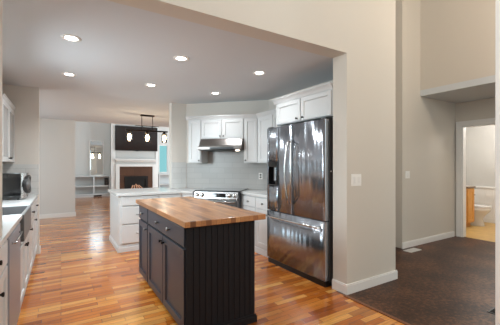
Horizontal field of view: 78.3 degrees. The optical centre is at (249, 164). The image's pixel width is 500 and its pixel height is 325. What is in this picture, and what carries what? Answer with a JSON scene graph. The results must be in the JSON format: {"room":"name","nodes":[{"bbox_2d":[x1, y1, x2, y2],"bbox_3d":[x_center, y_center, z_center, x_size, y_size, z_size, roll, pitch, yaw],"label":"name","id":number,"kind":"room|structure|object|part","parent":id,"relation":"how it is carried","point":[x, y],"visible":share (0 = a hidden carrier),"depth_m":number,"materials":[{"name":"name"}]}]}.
{"room":"kitchen","nodes":[
{"label":"kitchen","id":0,"kind":"room"},
{"bbox_2d":[2,84,38,253],"bbox_3d":[-4.179,0.090,4.132,2.215,2.520,0.120,0,0,-32],"label":"wall","id":1,"kind":"structure","parent":0,"point":[25,99],"depth_m":4.58,"materials":[{"name":"beige paint"}]},
{"bbox_2d":[2,164,38,193],"bbox_3d":[-3.476,0.214,4.488,0.645,0.449,0.012,0,0,-32],"label":"tile backsplash","id":2,"kind":"structure","parent":1,"relation":"attached to","point":[32,169],"depth_m":4.60,"materials":[{"name":"grey tile"}]},
{"bbox_2d":[39,118,164,214],"bbox_3d":[-2.991,-0.800,9.150,9.500,4.300,0.120,0,0,-32],"label":"wall","id":3,"kind":"structure","parent":0,"point":[56,136],"depth_m":7.88,"materials":[{"name":"white paint"}]},
{"bbox_2d":[39,212,75,218],"bbox_3d":[-5.788,1.295,7.347,2.825,0.110,0.018,0,0,-32],"label":"baseboard","id":4,"kind":"structure","parent":3,"relation":"attached to","point":[70,214],"depth_m":7.86,"materials":[{"name":"white paint"}]},
{"bbox_2d":[75,121,168,175],"bbox_3d":[-4.682,-0.800,14.568,6.900,4.300,0.120,0,0,-32],"label":"wall","id":5,"kind":"structure","parent":0,"point":[84,131],"depth_m":13.15,"materials":[{"name":"white paint"}]},
{"bbox_2d":[159,145,167,172],"bbox_3d":[-4.204,-0.300,14.850,0.430,1.340,0.060,0,0,-32],"label":"window","id":6,"kind":"structure","parent":5,"relation":"in","point":[159,145],"depth_m":14.83,"materials":[{"name":"white paint"}]},
{"bbox_2d":[110,123,155,174],"bbox_3d":[-5.222,-0.800,13.871,1.950,4.300,0.500,0,0,-32],"label":"wall","id":7,"kind":"structure","parent":0,"point":[119,154],"depth_m":13.57,"materials":[{"name":"grey paint"}]},
{"bbox_2d":[111,124,157,188],"bbox_3d":[-5.090,-0.800,13.642,1.995,4.300,0.030,0,0,-32],"label":"trim","id":8,"kind":"structure","parent":7,"relation":"attached to","point":[112,125],"depth_m":13.16,"materials":[{"name":"white paint"}]},
{"bbox_2d":[115,125,157,150],"bbox_3d":[-5.028,-1.155,13.642,1.800,1.090,0.094,0,0,-32],"label":"television","id":9,"kind":"object","parent":7,"relation":"attached to","point":[138,143],"visible":1,"depth_m":13.57,"materials":[{"name":"black plastic"}]},
{"bbox_2d":[169,102,185,188],"bbox_3d":[-1.360,0.090,5.891,0.340,2.520,0.140,0,0,-32],"label":"wall","id":10,"kind":"structure","parent":0,"point":[177,111],"depth_m":5.81,"materials":[{"name":"beige paint"}]},
{"bbox_2d":[172,162,185,188],"bbox_3d":[-1.346,0.195,5.812,0.282,0.490,0.009,0,0,-32],"label":"tile backsplash","id":11,"kind":"structure","parent":10,"relation":"attached to","point":[178,168],"depth_m":5.80,"materials":[{"name":"grey tile"}]},
{"bbox_2d":[0,0,395,283],"bbox_3d":[-0.209,-1.250,2.566,4.435,5.200,0.190,0,0,-32],"label":"wall","id":12,"kind":"structure","parent":0,"point":[359,36],"depth_m":3.29,"materials":[{"name":"beige paint"}]},
{"bbox_2d":[332,279,345,294],"bbox_3d":[0.952,1.298,3.281,0.018,0.105,0.190,0,0,-32],"label":"baseboard","id":13,"kind":"structure","parent":12,"relation":"attached to","point":[339,286],"depth_m":3.27,"materials":[{"name":"white paint"}]},
{"bbox_2d":[351,174,360,185],"bbox_3d":[1.136,0.160,3.276,0.160,0.128,0.011,0,0,-32],"label":"light switch","id":14,"kind":"object","parent":12,"relation":"attached to","point":[355,178],"visible":1,"depth_m":3.27,"materials":[{"name":"white plastic"}]},
{"bbox_2d":[346,270,397,294],"bbox_3d":[1.373,1.298,3.418,0.879,0.105,0.018,0,0,-32],"label":"baseboard","id":15,"kind":"structure","parent":12,"relation":"attached to","point":[373,281],"depth_m":3.39,"materials":[{"name":"white paint"}]},
{"bbox_2d":[186,100,268,189],"bbox_3d":[-0.442,0.090,5.778,1.697,2.520,0.134,0,0,13],"label":"wall","id":16,"kind":"structure","parent":0,"point":[240,107],"depth_m":5.72,"materials":[{"name":"beige paint"}]},
{"bbox_2d":[185,116,207,162],"bbox_3d":[-0.975,-0.453,5.638,0.288,0.835,0.375,0,0,13],"label":"upper cabinet","id":17,"kind":"object","parent":16,"relation":"attached to","point":[195,155],"visible":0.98,"depth_m":5.50,"materials":[{"name":"grey paint"}]},
{"bbox_3d":[-0.975,-0.838,5.641,0.288,0.065,0.360,0,0,13],"label":"crown molding","id":18,"kind":"part","parent":17,"relation":"part of","materials":[{"name":"grey paint"}]},
{"bbox_3d":[-0.990,-0.418,5.490,0.228,0.746,0.020,0,0,13],"label":"door","id":19,"kind":"part","parent":17,"relation":"part of","materials":[{"name":"grey paint"}]},
{"bbox_2d":[198,138,243,151],"bbox_3d":[-0.469,-0.347,5.451,0.770,0.215,0.494,0,0,13],"label":"range hood","id":20,"kind":"object","parent":16,"relation":"attached to","point":[212,145],"visible":0.99,"depth_m":5.27,"materials":[{"name":"grey metal"}]},
{"bbox_2d":[201,114,243,138],"bbox_3d":[-0.454,-0.665,5.514,0.780,0.410,0.375,0,0,13],"label":"upper cabinet","id":21,"kind":"object","parent":16,"relation":"attached to","point":[212,126],"visible":0.98,"depth_m":5.36,"materials":[{"name":"grey paint"}]},
{"bbox_3d":[-0.678,-0.630,5.416,0.370,0.321,0.020,0,0,13],"label":"door","id":22,"kind":"part","parent":21,"relation":"part of","materials":[{"name":"grey paint"}]},
{"bbox_3d":[-0.453,-0.838,5.516,0.780,0.065,0.360,0,0,13],"label":"crown molding","id":23,"kind":"part","parent":21,"relation":"part of","materials":[{"name":"grey paint"}]},
{"bbox_3d":[-0.298,-0.630,5.325,0.370,0.321,0.020,0,0,13],"label":"door","id":24,"kind":"part","parent":21,"relation":"part of","materials":[{"name":"grey paint"}]},
{"bbox_2d":[187,151,266,188],"bbox_3d":[-0.447,0.095,5.705,1.575,0.689,0.009,0,0,13],"label":"tile backsplash","id":25,"kind":"structure","parent":16,"relation":"attached to","point":[229,169],"depth_m":5.69,"materials":[{"name":"grey tile"}]},
{"bbox_2d":[243,114,257,162],"bbox_3d":[0.048,-0.453,5.395,0.248,0.835,0.375,0,0,13],"label":"upper cabinet","id":26,"kind":"object","parent":16,"relation":"attached to","point":[250,120],"visible":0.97,"depth_m":5.25,"materials":[{"name":"grey paint"}]},
{"bbox_3d":[0.049,-0.838,5.397,0.248,0.065,0.360,0,0,13],"label":"crown molding","id":27,"kind":"part","parent":26,"relation":"part of","materials":[{"name":"grey paint"}]},
{"bbox_2d":[2,0,494,126],"bbox_3d":[0.262,-1.220,3.866,9.500,0.100,12.290,0,0,-32],"label":"ceiling","id":28,"kind":"structure","parent":0,"point":[122,49],"depth_m":3.57,"materials":[{"name":"grey paint"}]},
{"bbox_2d":[62,72,76,75],"bbox_3d":[-2.330,-1.166,3.956,0.170,0.008,0.170,0,0,-32],"label":"recessed light","id":29,"kind":"object","parent":28,"relation":"in","point":[63,73],"visible":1,"depth_m":3.95,"materials":[{"name":"white"}]},
{"bbox_2d":[61,34,81,41],"bbox_3d":[-1.646,-1.166,2.827,0.170,0.008,0.170,0,0,-32],"label":"recessed light","id":30,"kind":"object","parent":28,"relation":"in","point":[72,38],"visible":1,"depth_m":2.82,"materials":[{"name":"white paint"}]},
{"bbox_2d":[126,114,167,142],"bbox_3d":[-2.417,-0.855,7.226,0.960,0.629,0.124,0,0,-32],"label":"chandelier","id":31,"kind":"object","parent":28,"relation":"hanging from","point":[129,137],"visible":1,"depth_m":7.20,"materials":[{"name":"brown metal"}]},
{"bbox_2d":[145,83,156,86],"bbox_3d":[-1.447,-1.166,4.487,0.170,0.008,0.170,0,0,-32],"label":"recessed light","id":32,"kind":"object","parent":28,"relation":"in","point":[148,84],"visible":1,"depth_m":4.49,"materials":[{"name":"white"}]},
{"bbox_2d":[173,55,188,60],"bbox_3d":[-0.755,-1.166,3.363,0.170,0.008,0.170,0,0,-32],"label":"recessed light","id":33,"kind":"object","parent":28,"relation":"in","point":[178,58],"visible":1,"depth_m":3.36,"materials":[{"name":"white"}]},
{"bbox_2d":[253,71,265,74],"bbox_3d":[0.118,-1.166,3.889,0.170,0.008,0.170,0,0,-32],"label":"recessed light","id":34,"kind":"object","parent":28,"relation":"in","point":[254,72],"visible":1,"depth_m":3.87,"materials":[{"name":"white"}]},
{"bbox_2d":[17,196,494,324],"bbox_3d":[-0.501,1.400,6.632,11.300,0.100,18.020,0,0,-32],"label":"floor","id":35,"kind":"structure","parent":0,"point":[78,277],"depth_m":3.36,"materials":[{"name":"brown wood"}]},
{"bbox_2d":[0,240,7,324],"bbox_3d":[-1.696,0.915,1.615,0.655,0.870,0.630,0,0,-32],"label":"base cabinet","id":36,"kind":"object","parent":35,"relation":"on","point":[4,249],"visible":0.97,"depth_m":1.95,"materials":[{"name":"grey paint"}]},
{"bbox_3d":[-1.451,0.570,1.766,0.020,0.156,0.601,0,0,-32],"label":"drawer","id":37,"kind":"part","parent":36,"relation":"part of","materials":[{"name":"grey paint"}]},
{"bbox_2d":[0,194,37,247],"bbox_3d":[-2.507,0.459,2.903,0.635,0.038,3.723,0,0,-32],"label":"countertop","id":38,"kind":"structure","parent":36,"relation":"on","point":[9,222],"depth_m":2.62,"materials":[{"name":"stone"}]},
{"bbox_2d":[2,205,30,241],"bbox_3d":[-2.471,0.569,2.950,0.550,0.242,0.755,0,0,-32],"label":"sink","id":39,"kind":"object","parent":38,"relation":"in","point":[25,223],"visible":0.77,"depth_m":3.24,"materials":[{"name":"grey metal"}]},
{"bbox_2d":[2,172,30,199],"bbox_3d":[-3.154,0.273,4.034,0.442,0.335,0.500,0,0,-29],"label":"microwave","id":40,"kind":"object","parent":38,"relation":"on","point":[17,186],"visible":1,"depth_m":3.87,"materials":[{"name":"silver glass"}]},
{"bbox_3d":[-3.003,0.265,4.117,0.045,0.320,0.500,0,0,-29],"label":"door","id":41,"kind":"part","parent":40,"relation":"part of","materials":[{"name":"silver metal"}]},
{"bbox_2d":[7,223,22,324],"bbox_3d":[-2.037,0.917,2.181,0.657,0.865,0.670,0,0,-32],"label":"dishwasher","id":42,"kind":"object","parent":35,"relation":"on","point":[13,264],"visible":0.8,"depth_m":2.28,"materials":[{"name":"silver metal"}]},
{"bbox_3d":[-1.773,0.550,2.343,0.037,0.014,0.444,0,0,-32],"label":"handle","id":43,"kind":"part","parent":42,"relation":"part of","materials":[{"name":"silver metal"}]},
{"bbox_2d":[20,232,28,308],"bbox_3d":[-2.464,1.035,2.863,0.655,0.630,0.920,0,0,-32],"label":"base cabinet","id":44,"kind":"object","parent":35,"relation":"on","point":[24,246],"visible":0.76,"depth_m":2.96,"materials":[{"name":"grey paint"}]},
{"bbox_3d":[-2.101,0.990,2.822,0.020,0.516,0.447,0,0,-32],"label":"door","id":45,"kind":"part","parent":44,"relation":"part of","materials":[{"name":"grey paint"}]},
{"bbox_3d":[-2.338,0.990,3.206,0.020,0.516,0.447,0,0,-32],"label":"door","id":46,"kind":"part","parent":44,"relation":"part of","materials":[{"name":"grey paint"}]},
{"bbox_2d":[27,203,34,283],"bbox_3d":[-2.896,0.915,3.563,0.655,0.870,0.715,0,0,-32],"label":"base cabinet","id":47,"kind":"object","parent":35,"relation":"on","point":[31,231],"visible":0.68,"depth_m":3.79,"materials":[{"name":"grey paint"}]},
{"bbox_3d":[-2.651,0.955,3.714,0.020,0.586,0.682,0,0,-32],"label":"door","id":48,"kind":"part","parent":47,"relation":"part of","materials":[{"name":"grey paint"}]},
{"bbox_3d":[-2.651,0.570,3.714,0.020,0.156,0.682,0,0,-32],"label":"drawer","id":49,"kind":"part","parent":47,"relation":"part of","materials":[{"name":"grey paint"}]},
{"bbox_2d":[33,198,38,262],"bbox_3d":[-3.276,0.915,4.181,0.655,0.870,0.725,0,0,-32],"label":"base cabinet","id":50,"kind":"object","parent":35,"relation":"on","point":[36,204],"visible":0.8,"depth_m":4.44,"materials":[{"name":"grey paint"}]},
{"bbox_3d":[-3.031,0.955,4.332,0.020,0.586,0.692,0,0,-32],"label":"door","id":51,"kind":"part","parent":50,"relation":"part of","materials":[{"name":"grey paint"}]},
{"bbox_3d":[-3.031,0.570,4.332,0.020,0.156,0.692,0,0,-32],"label":"drawer","id":52,"kind":"part","parent":50,"relation":"part of","materials":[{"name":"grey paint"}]},
{"bbox_2d":[75,175,110,197],"bbox_3d":[-6.720,0.900,13.023,1.450,0.900,0.365,0,0,-32],"label":"bookcase","id":53,"kind":"object","parent":35,"relation":"on","point":[85,186],"visible":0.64,"depth_m":13.06,"materials":[{"name":"grey paint"}]},
{"bbox_2d":[89,140,103,175],"bbox_3d":[-6.629,-0.300,13.258,0.550,1.500,0.050,0,0,-32],"label":"wall mirror","id":54,"kind":"object","parent":53,"relation":"on","point":[96,148],"visible":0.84,"depth_m":13.25,"materials":[{"name":"white paint"}]},
{"bbox_2d":[115,159,156,188],"bbox_3d":[-5.020,0.540,13.590,1.780,1.620,0.189,0,0,-32],"label":"fireplace","id":55,"kind":"object","parent":35,"relation":"on","point":[129,173],"visible":0.71,"depth_m":13.58,"materials":[{"name":"grey paint"}]},
{"bbox_2d":[109,193,181,252],"bbox_3d":[-1.841,0.917,5.369,1.016,0.866,1.046,0,0,-32],"label":"base cabinet","id":56,"kind":"object","parent":35,"relation":"on","point":[124,210],"visible":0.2,"depth_m":4.81,"materials":[{"name":"grey paint"}]},
{"bbox_3d":[-1.853,1.304,5.388,1.016,0.092,1.001,0,0,-32],"label":"molding","id":57,"kind":"part","parent":56,"relation":"part of","materials":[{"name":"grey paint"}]},
{"bbox_3d":[-1.742,1.077,4.875,0.561,0.281,0.020,0,0,-32],"label":"drawer","id":58,"kind":"part","parent":56,"relation":"part of","materials":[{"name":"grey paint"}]},
{"bbox_3d":[-1.742,0.785,4.875,0.561,0.266,0.020,0,0,-32],"label":"drawer","id":59,"kind":"part","parent":56,"relation":"part of","materials":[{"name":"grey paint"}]},
{"bbox_3d":[-1.742,0.565,4.875,0.561,0.136,0.020,0,0,-32],"label":"drawer","id":60,"kind":"part","parent":56,"relation":"part of","materials":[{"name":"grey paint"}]},
{"bbox_2d":[108,187,202,196],"bbox_3d":[-1.580,0.462,5.481,1.616,0.040,1.188,0,0,-32],"label":"countertop","id":61,"kind":"structure","parent":56,"relation":"on","point":[160,190],"depth_m":5.18,"materials":[{"name":"stone"}]},
{"bbox_3d":[-1.333,0.565,5.127,0.371,0.136,0.020,0,0,-32],"label":"drawer","id":62,"kind":"part","parent":56,"relation":"part of","materials":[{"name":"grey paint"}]},
{"bbox_2d":[158,173,168,187],"bbox_3d":[-3.829,0.875,14.803,1.200,0.950,0.365,0,0,-32],"label":"bookcase","id":63,"kind":"object","parent":35,"relation":"on","point":[163,178],"visible":0.23,"depth_m":14.73,"materials":[{"name":"grey paint"}]},
{"bbox_2d":[182,193,193,196],"bbox_3d":[-1.193,0.917,5.564,0.610,0.866,0.614,0,0,13],"label":"base cabinet","id":64,"kind":"object","parent":35,"relation":"on","point":[183,194],"visible":0.12,"depth_m":5.22,"materials":[{"name":"grey paint"}]},
{"bbox_2d":[136,196,265,324],"bbox_3d":[-0.640,0.887,3.217,0.737,0.925,1.770,0,0,-32],"label":"kitchen island","id":65,"kind":"object","parent":35,"relation":"on","point":[197,255],"visible":1,"depth_m":2.55,"materials":[{"name":"black wood"}]},
{"bbox_3d":[-1.226,0.558,3.546,0.020,0.153,0.421,0,0,-32],"label":"drawer","id":66,"kind":"part","parent":65,"relation":"part of","materials":[{"name":"grey paint"}]},
{"bbox_3d":[-1.227,0.971,3.546,0.022,0.634,0.417,0,0,-32],"label":"door","id":67,"kind":"part","parent":65,"relation":"part of","materials":[{"name":"grey paint"}]},
{"bbox_3d":[-0.952,0.971,3.099,0.022,0.634,0.569,0,0,-32],"label":"door","id":68,"kind":"part","parent":65,"relation":"part of","materials":[{"name":"grey paint"}]},
{"bbox_3d":[-0.800,0.558,2.854,0.020,0.153,1.150,0,0,-32],"label":"drawer","id":69,"kind":"part","parent":65,"relation":"part of","materials":[{"name":"grey paint"}]},
{"bbox_3d":[-0.648,0.971,2.606,0.022,0.634,0.564,0,0,-32],"label":"door","id":70,"kind":"part","parent":65,"relation":"part of","materials":[{"name":"grey paint"}]},
{"bbox_2d":[136,196,265,227],"bbox_3d":[-0.636,0.448,3.220,0.727,0.045,1.770,0,0,-32],"label":"island countertop","id":71,"kind":"structure","parent":65,"relation":"on","point":[187,212],"depth_m":2.81,"materials":[{"name":"brown wood"}]},
{"bbox_3d":[-0.223,0.910,2.491,0.618,0.879,0.014,0,0,-32],"label":"beadboard panel","id":72,"kind":"part","parent":65,"relation":"part of","materials":[{"name":"black paint"}]},
{"bbox_3d":[-0.211,1.314,2.482,0.634,0.072,0.015,0,0,-32],"label":"molding","id":73,"kind":"part","parent":65,"relation":"part of","materials":[{"name":"black paint"}]},
{"bbox_2d":[194,188,247,207],"bbox_3d":[-0.495,0.887,5.338,0.784,0.925,0.716,0,0,13],"label":"range","id":74,"kind":"object","parent":35,"relation":"on","point":[227,196],"visible":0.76,"depth_m":5.05,"materials":[{"name":"silver metal"}]},
{"bbox_3d":[-0.563,0.500,5.054,0.752,0.120,0.050,0,0,13],"label":"control panel","id":75,"kind":"part","parent":74,"relation":"part of","materials":[{"name":"silver metal"}]},
{"bbox_3d":[-0.561,0.829,5.062,0.744,0.522,0.035,0,0,13],"label":"oven door","id":76,"kind":"part","parent":74,"relation":"part of","materials":[{"name":"silver metal"}]},
{"bbox_2d":[194,188,247,191],"bbox_3d":[-0.485,0.432,5.383,0.784,0.014,0.625,0,0,13],"label":"cooktop","id":77,"kind":"object","parent":74,"relation":"in","point":[204,189],"depth_m":5.24,"materials":[{"name":"black glass"}]},
{"bbox_2d":[241,194,268,257],"bbox_3d":[0.234,0.917,5.047,0.640,0.866,1.210,0,0,-32],"label":"base cabinet","id":78,"kind":"object","parent":35,"relation":"on","point":[248,202],"visible":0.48,"depth_m":4.66,"materials":[{"name":"grey paint"}]},
{"bbox_3d":[-0.015,0.580,4.917,0.020,0.156,0.396,0,0,-32],"label":"drawer","id":79,"kind":"part","parent":78,"relation":"part of","materials":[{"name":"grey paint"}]},
{"bbox_3d":[-0.015,0.950,4.917,0.020,0.556,0.396,0,0,-32],"label":"door","id":80,"kind":"part","parent":78,"relation":"part of","materials":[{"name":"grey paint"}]},
{"bbox_2d":[241,189,266,197],"bbox_3d":[0.245,0.462,5.056,0.622,0.040,1.223,0,0,-32],"label":"countertop","id":81,"kind":"structure","parent":78,"relation":"on","point":[253,192],"depth_m":4.93,"materials":[{"name":"stone"}]},
{"bbox_3d":[0.200,0.950,4.568,0.020,0.556,0.396,0,0,-32],"label":"door","id":82,"kind":"part","parent":78,"relation":"part of","materials":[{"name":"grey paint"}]},
{"bbox_3d":[0.088,1.308,4.754,0.015,0.085,0.865,0,0,-32],"label":"molding","id":83,"kind":"part","parent":78,"relation":"part of","materials":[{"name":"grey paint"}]},
{"bbox_3d":[0.200,0.580,4.568,0.020,0.156,0.396,0,0,-32],"label":"drawer","id":84,"kind":"part","parent":78,"relation":"part of","materials":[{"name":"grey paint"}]},
{"bbox_2d":[267,117,332,286],"bbox_3d":[0.793,0.412,3.994,0.792,1.875,1.121,0,0,-32],"label":"refrigerator","id":85,"kind":"object","parent":35,"relation":"on","point":[299,155],"visible":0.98,"depth_m":3.67,"materials":[{"name":"grey metal"}]},
{"bbox_3d":[0.403,0.055,4.086,0.072,1.120,0.554,0,0,-32],"label":"door","id":86,"kind":"part","parent":85,"relation":"part of","materials":[{"name":"silver metal"}]},
{"bbox_3d":[0.469,0.090,3.841,0.094,0.805,0.043,0,0,-8],"label":"handle","id":87,"kind":"part","parent":85,"relation":"part of","materials":[{"name":"silver metal"}]},
{"bbox_3d":[0.508,0.090,3.777,0.043,0.805,0.094,0,0,35],"label":"handle","id":88,"kind":"part","parent":85,"relation":"part of","materials":[{"name":"silver metal"}]},
{"bbox_3d":[0.500,0.695,3.816,0.079,0.025,1.010,0,0,-32],"label":"handle","id":89,"kind":"part","parent":85,"relation":"part of","materials":[{"name":"silver metal"}]},
{"bbox_3d":[0.550,0.952,3.847,0.072,0.647,1.117,0,0,-32],"label":"freezer drawer","id":90,"kind":"part","parent":85,"relation":"part of","materials":[{"name":"silver metal"}]},
{"bbox_3d":[0.697,0.055,3.607,0.072,1.120,0.554,0,0,-32],"label":"door","id":91,"kind":"part","parent":85,"relation":"part of","materials":[{"name":"silver metal"}]},
{"bbox_2d":[343,295,410,324],"bbox_3d":[2.336,1.346,0.962,0.037,0.008,5.190,0,0,-32],"label":"trim","id":92,"kind":"structure","parent":35,"relation":"on","point":[347,296],"depth_m":2.83,"materials":[{"name":"brown wood"}]},
{"bbox_2d":[403,248,420,252],"bbox_3d":[2.568,1.346,4.851,0.290,0.008,0.130,0,0,-32],"label":"floor vent","id":93,"kind":"object","parent":35,"relation":"in","point":[411,250],"visible":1,"depth_m":4.83,"materials":[{"name":"white metal"}]},
{"bbox_2d":[466,186,475,226],"bbox_3d":[4.641,0.907,6.853,0.360,0.885,0.585,0,0,-32],"label":"bathroom vanity","id":94,"kind":"object","parent":35,"relation":"on","point":[469,189],"visible":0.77,"depth_m":6.63,"materials":[{"name":"brown wood"}]},
{"bbox_3d":[4.774,0.875,6.638,0.286,0.706,0.020,0,0,-32],"label":"door","id":95,"kind":"part","parent":94,"relation":"part of","materials":[{"name":"brown wood"}]},
{"bbox_2d":[470,204,491,226],"bbox_3d":[5.032,0.955,6.953,0.420,0.790,0.743,0,0,-32],"label":"toilet","id":96,"kind":"object","parent":35,"relation":"on","point":[480,210],"visible":0.3,"depth_m":6.75,"materials":[{"name":"white ceramic"}]},
{"bbox_3d":[5.060,0.903,6.908,0.376,0.027,0.624,0,0,-32],"label":"lid","id":97,"kind":"part","parent":96,"relation":"part of","materials":[{"name":"white ceramic"}]},
{"bbox_2d":[487,307,494,314],"bbox_3d":[2.345,1.345,2.847,0.320,0.010,0.130,0,0,-32],"label":"floor vent","id":98,"kind":"object","parent":35,"relation":"in","point":[492,311],"visible":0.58,"depth_m":2.82,"materials":[{"name":"black plastic"}]},
{"bbox_2d":[269,80,332,109],"bbox_3d":[0.932,0.090,4.666,0.120,2.520,2.190,0,0,-32],"label":"wall","id":99,"kind":"structure","parent":0,"point":[271,104],"depth_m":5.32,"materials":[{"name":"beige paint"}]},
{"bbox_2d":[256,108,279,162],"bbox_3d":[0.403,-0.453,5.042,0.372,0.835,1.035,0,0,-32],"label":"upper cabinet","id":100,"kind":"object","parent":99,"relation":"attached to","point":[266,119],"visible":0.37,"depth_m":5.04,"materials":[{"name":"grey paint"}]},
{"bbox_3d":[0.253,-0.418,5.006,0.020,0.746,0.396,0,0,-32],"label":"door","id":101,"kind":"part","parent":100,"relation":"part of","materials":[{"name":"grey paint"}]},
{"bbox_3d":[0.453,-0.838,4.958,0.350,0.065,0.840,0,0,-32],"label":"crown molding","id":102,"kind":"part","parent":100,"relation":"part of","materials":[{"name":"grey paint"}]},
{"bbox_3d":[0.454,-0.418,4.680,0.020,0.746,0.341,0,0,-32],"label":"door","id":103,"kind":"part","parent":100,"relation":"part of","materials":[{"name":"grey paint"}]},
{"bbox_2d":[272,82,332,125],"bbox_3d":[0.869,-0.733,4.011,0.655,0.365,1.090,0,0,-32],"label":"upper cabinet","id":104,"kind":"object","parent":99,"relation":"attached to","point":[314,103],"visible":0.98,"depth_m":3.76,"materials":[{"name":"grey paint"}]},
{"bbox_3d":[0.501,-0.696,4.060,0.020,0.275,0.496,0,0,-32],"label":"door","id":105,"kind":"part","parent":104,"relation":"part of","materials":[{"name":"grey paint"}]},
{"bbox_3d":[0.869,-0.880,4.011,0.645,0.070,1.090,0,0,-32],"label":"crown molding","id":106,"kind":"part","parent":104,"relation":"part of","materials":[{"name":"grey paint"}]},
{"bbox_3d":[0.772,-0.696,3.619,0.020,0.275,0.501,0,0,-32],"label":"door","id":107,"kind":"part","parent":104,"relation":"part of","materials":[{"name":"grey paint"}]},
{"bbox_2d":[396,0,454,247],"bbox_3d":[3.154,-1.250,5.453,1.710,5.200,0.120,0,0,-32],"label":"wall","id":108,"kind":"structure","parent":0,"point":[425,127],"depth_m":5.20,"materials":[{"name":"beige paint"}]},
{"bbox_2d":[405,171,409,178],"bbox_3d":[2.580,0.160,5.022,0.120,0.120,0.011,0,0,-32],"label":"light switch","id":109,"kind":"object","parent":108,"relation":"attached to","point":[407,173],"visible":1,"depth_m":5.01,"materials":[{"name":"white plastic"}]},
{"bbox_2d":[402,231,454,248],"bbox_3d":[3.153,1.300,5.371,1.658,0.100,0.018,0,0,-32],"label":"baseboard","id":110,"kind":"structure","parent":108,"relation":"attached to","point":[429,239],"depth_m":5.31,"materials":[{"name":"white paint"}]},
{"bbox_2d":[420,0,494,89],"bbox_3d":[4.503,-2.560,2.737,0.120,2.580,5.920,0,0,-32],"label":"wall","id":111,"kind":"structure","parent":0,"point":[457,37],"depth_m":4.75,"materials":[{"name":"beige paint"}]},
{"bbox_2d":[455,98,494,235],"bbox_3d":[5.344,0.040,3.642,0.120,2.620,6.600,0,0,-32],"label":"wall","id":112,"kind":"structure","parent":0,"point":[484,108],"depth_m":5.61,"materials":[{"name":"beige paint"}]},
{"bbox_2d":[456,118,494,236],"bbox_3d":[4.218,0.268,5.441,0.149,2.165,0.975,0,0,-32],"label":"door frame","id":113,"kind":"structure","parent":112,"relation":"in","point":[461,126],"depth_m":5.77,"materials":[{"name":"white paint"}]},
{"bbox_2d":[466,125,494,186],"bbox_3d":[5.969,0.090,6.728,0.120,2.520,2.200,0,0,-32],"label":"wall","id":114,"kind":"structure","parent":0,"point":[480,140],"depth_m":7.35,"materials":[{"name":"grey paint"}]},
{"bbox_2d":[474,186,494,222],"bbox_3d":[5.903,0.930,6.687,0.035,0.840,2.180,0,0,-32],"label":"bathtub","id":115,"kind":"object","parent":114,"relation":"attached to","point":[483,195],"depth_m":7.22,"materials":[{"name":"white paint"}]},
{"bbox_3d":[1.794,-1.250,1.897,0.195,5.200,0.350,0,0,-32],"label":"wall","id":116,"kind":"structure","parent":0,"visible":0},
{"bbox_2d":[495,0,499,324],"bbox_3d":[1.725,-0.100,2.010,0.235,2.900,0.115,0,0,-32],"label":"trim","id":117,"kind":"structure","parent":116,"relation":"attached to","point":[497,2],"depth_m":1.99,"materials":[{"name":"white paint"}]},
{"bbox_3d":[-2.901,0.090,2.823,0.120,2.520,3.450,0,0,-32],"label":"wall","id":118,"kind":"structure","parent":0,"visible":0},
{"bbox_2d":[2,93,15,161],"bbox_3d":[-3.302,-0.440,3.953,0.378,0.800,1.095,0,0,-32],"label":"upper cabinet","id":119,"kind":"object","parent":118,"relation":"attached to","point":[8,114],"visible":0.94,"depth_m":3.98,"materials":[{"name":"grey paint"}]},
{"bbox_3d":[-3.031,-0.410,3.798,0.020,0.736,0.543,0,0,-32],"label":"door","id":120,"kind":"part","parent":119,"relation":"part of","materials":[{"name":"grey paint"}]},
{"bbox_3d":[-3.032,-0.410,3.798,0.006,0.620,0.427,0,0,-32],"label":"pane","id":121,"kind":"part","parent":119,"relation":"part of","materials":[{"name":"grey glass"}]},
{"bbox_3d":[-3.305,-0.810,3.952,0.355,0.060,1.095,0,0,-32],"label":"crown molding","id":122,"kind":"part","parent":119,"relation":"part of","materials":[{"name":"grey paint"}]},
{"bbox_3d":[-3.319,-0.410,4.264,0.006,0.620,0.427,0,0,-32],"label":"pane","id":123,"kind":"part","parent":119,"relation":"part of","materials":[{"name":"grey glass"}]},
{"bbox_3d":[-3.318,-0.410,4.265,0.020,0.736,0.543,0,0,-32],"label":"door","id":124,"kind":"part","parent":119,"relation":"part of","materials":[{"name":"grey paint"}]}
]}

